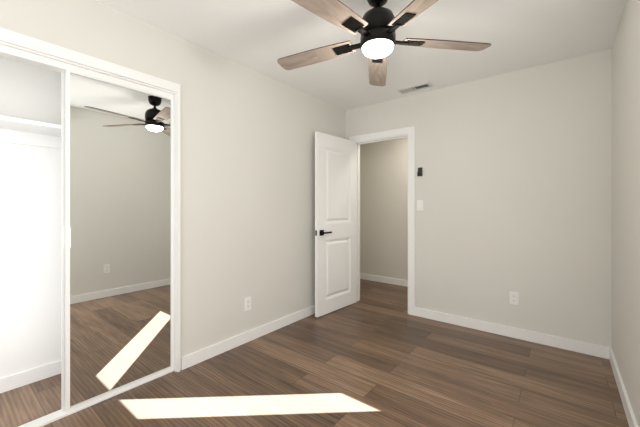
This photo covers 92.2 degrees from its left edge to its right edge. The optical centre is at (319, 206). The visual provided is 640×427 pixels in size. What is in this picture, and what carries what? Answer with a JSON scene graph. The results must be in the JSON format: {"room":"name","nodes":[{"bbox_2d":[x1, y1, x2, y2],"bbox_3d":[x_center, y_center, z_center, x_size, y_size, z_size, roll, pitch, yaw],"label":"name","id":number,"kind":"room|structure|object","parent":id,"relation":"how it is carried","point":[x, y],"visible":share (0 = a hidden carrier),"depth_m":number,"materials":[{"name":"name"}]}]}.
{"room":"empty bedroom","nodes":[
{"label":"empty bedroom","id":0,"kind":"room"},
{"bbox_2d":[0,57,60,378],"bbox_3d":[-1.760,-0.024,2.026,0.640,2.440,1.970,0,0,38],"label":"wall","id":1,"kind":"structure","parent":0,"point":[30,256],"depth_m":2.09,"materials":[{"name":"paint"}]},
{"bbox_2d":[0,116,60,148],"bbox_3d":[-1.799,-0.471,2.058,0.320,0.104,1.750,0,0,38],"label":"closet shelf","id":2,"kind":"object","parent":1,"relation":"attached to","point":[25,132],"visible":0.25,"depth_m":2.02,"materials":[{"name":"white wood"}]},
{"bbox_2d":[0,360,60,392],"bbox_3d":[-1.717,1.151,1.992,0.530,0.090,1.750,0,0,38],"label":"baseboard","id":3,"kind":"structure","parent":1,"relation":"attached to","point":[11,382],"depth_m":2.08,"materials":[{"name":"white wood"}]},
{"bbox_2d":[0,0,345,369],"bbox_3d":[-0.960,-0.024,2.432,0.110,2.440,4.020,0,0,38],"label":"wall","id":4,"kind":"structure","parent":0,"point":[247,181],"depth_m":2.57,"materials":[{"name":"paint"}]},
{"bbox_2d":[61,71,64,411],"bbox_3d":[-1.304,0.195,2.028,0.028,1.978,0.619,0,0,38],"label":"sliding closet door","id":5,"kind":"structure","parent":4,"relation":"in","point":[62,241],"depth_m":1.78,"materials":[{"name":"white metal"}]},
{"bbox_2d":[0,27,179,426],"bbox_3d":[-1.460,0.152,1.789,0.126,2.088,1.266,0,0,38],"label":"trim","id":6,"kind":"structure","parent":4,"relation":"attached to","point":[22,48],"depth_m":1.90,"materials":[{"name":"white wood"}]},
{"bbox_2d":[65,70,173,413],"bbox_3d":[-1.268,0.195,2.013,0.028,1.978,0.619,0,0,38],"label":"sliding closet door","id":7,"kind":"structure","parent":4,"relation":"in","point":[119,238],"depth_m":1.97,"materials":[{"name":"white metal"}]},
{"bbox_2d":[245,296,250,310],"bbox_3d":[-0.640,0.861,2.740,0.010,0.115,0.070,0,0,38],"label":"electrical outlet","id":8,"kind":"object","parent":4,"relation":"attached to","point":[247,303],"visible":1,"depth_m":2.74,"materials":[{"name":"white plastic"}]},
{"bbox_2d":[181,305,314,369],"bbox_3d":[-0.334,1.151,3.110,0.030,0.090,2.180,0,0,38],"label":"baseboard","id":9,"kind":"structure","parent":4,"relation":"attached to","point":[197,357],"depth_m":2.67,"materials":[{"name":"white wood"}]},
{"bbox_2d":[0,279,628,426],"bbox_3d":[0.165,1.226,2.274,3.350,0.060,5.170,0,0,38],"label":"floor","id":10,"kind":"structure","parent":0,"point":[376,355],"depth_m":2.06,"materials":[{"name":"brown wood"}]},
{"bbox_2d":[96,0,625,109],"bbox_3d":[0.165,-1.284,2.274,3.350,0.080,5.170,0,0,38],"label":"ceiling","id":11,"kind":"structure","parent":0,"point":[262,36],"depth_m":2.25,"materials":[{"name":"paint"}]},
{"bbox_2d":[277,0,490,85],"bbox_3d":[0.292,-1.052,1.747,1.292,0.384,1.286,0,0,38],"label":"fan","id":12,"kind":"object","parent":11,"relation":"hanging from","point":[377,26],"visible":1,"depth_m":1.70,"materials":[{"name":"brown wood"}]},
{"bbox_2d":[398,82,432,93],"bbox_3d":[0.990,-1.240,3.216,0.325,0.011,0.125,0,0,38],"label":"ceiling vent","id":13,"kind":"object","parent":11,"relation":"in","point":[416,87],"visible":1,"depth_m":3.21,"materials":[{"name":"grey metal"}]},
{"bbox_2d":[360,138,407,280],"bbox_3d":[1.793,-0.024,4.327,3.570,2.440,0.110,0,0,38],"label":"wall","id":14,"kind":"structure","parent":0,"point":[383,208],"depth_m":4.83,"materials":[{"name":"paint"}]},
{"bbox_2d":[360,273,407,286],"bbox_3d":[1.754,1.151,4.279,3.350,0.090,0.014,0,0,38],"label":"baseboard","id":15,"kind":"structure","parent":14,"relation":"attached to","point":[394,281],"depth_m":4.84,"materials":[{"name":"white wood"}]},
{"bbox_2d":[346,49,611,347],"bbox_3d":[1.346,-0.024,3.240,2.720,2.440,0.110,0,0,38],"label":"wall","id":16,"kind":"structure","parent":0,"point":[513,187],"depth_m":2.80,"materials":[{"name":"paint"}]},
{"bbox_2d":[315,132,356,316],"bbox_3d":[0.208,0.188,3.589,0.123,2.000,0.734,0,0,42],"label":"door leaf","id":17,"kind":"structure","parent":16,"relation":"in","point":[335,223],"depth_m":3.54,"materials":[{"name":"white wood"}]},
{"bbox_2d":[349,126,414,315],"bbox_3d":[0.750,0.152,3.712,0.856,2.088,0.142,0,0,38],"label":"door frame","id":18,"kind":"structure","parent":16,"relation":"attached to","point":[405,132],"depth_m":3.43,"materials":[{"name":"white wood"}]},
{"bbox_2d":[417,167,421,175],"bbox_3d":[1.090,-0.384,3.360,0.048,0.094,0.022,0,0,38],"label":"remote","id":19,"kind":"object","parent":16,"relation":"attached to","point":[419,172],"visible":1,"depth_m":3.35,"materials":[{"name":"black plastic"}]},
{"bbox_2d":[417,200,422,210],"bbox_3d":[1.092,-0.019,3.363,0.072,0.117,0.014,0,0,38],"label":"light switch","id":20,"kind":"object","parent":16,"relation":"attached to","point":[419,205],"visible":1,"depth_m":3.36,"materials":[{"name":"white plastic"}]},
{"bbox_2d":[415,307,604,357],"bbox_3d":[1.651,1.151,2.919,1.542,0.090,0.014,0,0,38],"label":"baseboard","id":21,"kind":"structure","parent":16,"relation":"attached to","point":[545,339],"depth_m":2.80,"materials":[{"name":"white wood"}]},
{"bbox_2d":[510,291,518,304],"bbox_3d":[1.778,0.836,2.822,0.070,0.115,0.010,0,0,38],"label":"electrical outlet","id":22,"kind":"object","parent":16,"relation":"attached to","point":[514,298],"visible":1,"depth_m":2.82,"materials":[{"name":"white plastic"}]},
{"bbox_2d":[612,0,639,426],"bbox_3d":[1.120,-0.024,0.854,0.110,2.440,4.130,0,0,38],"label":"wall","id":23,"kind":"structure","parent":0,"point":[626,197],"depth_m":1.81,"materials":[{"name":"paint"}]},
{"bbox_2d":[605,346,637,426],"bbox_3d":[1.043,1.151,0.857,0.014,0.090,4.000,0,0,38],"label":"baseboard","id":24,"kind":"structure","parent":23,"relation":"attached to","point":[609,354],"depth_m":1.90,"materials":[{"name":"white wood"}]}
]}

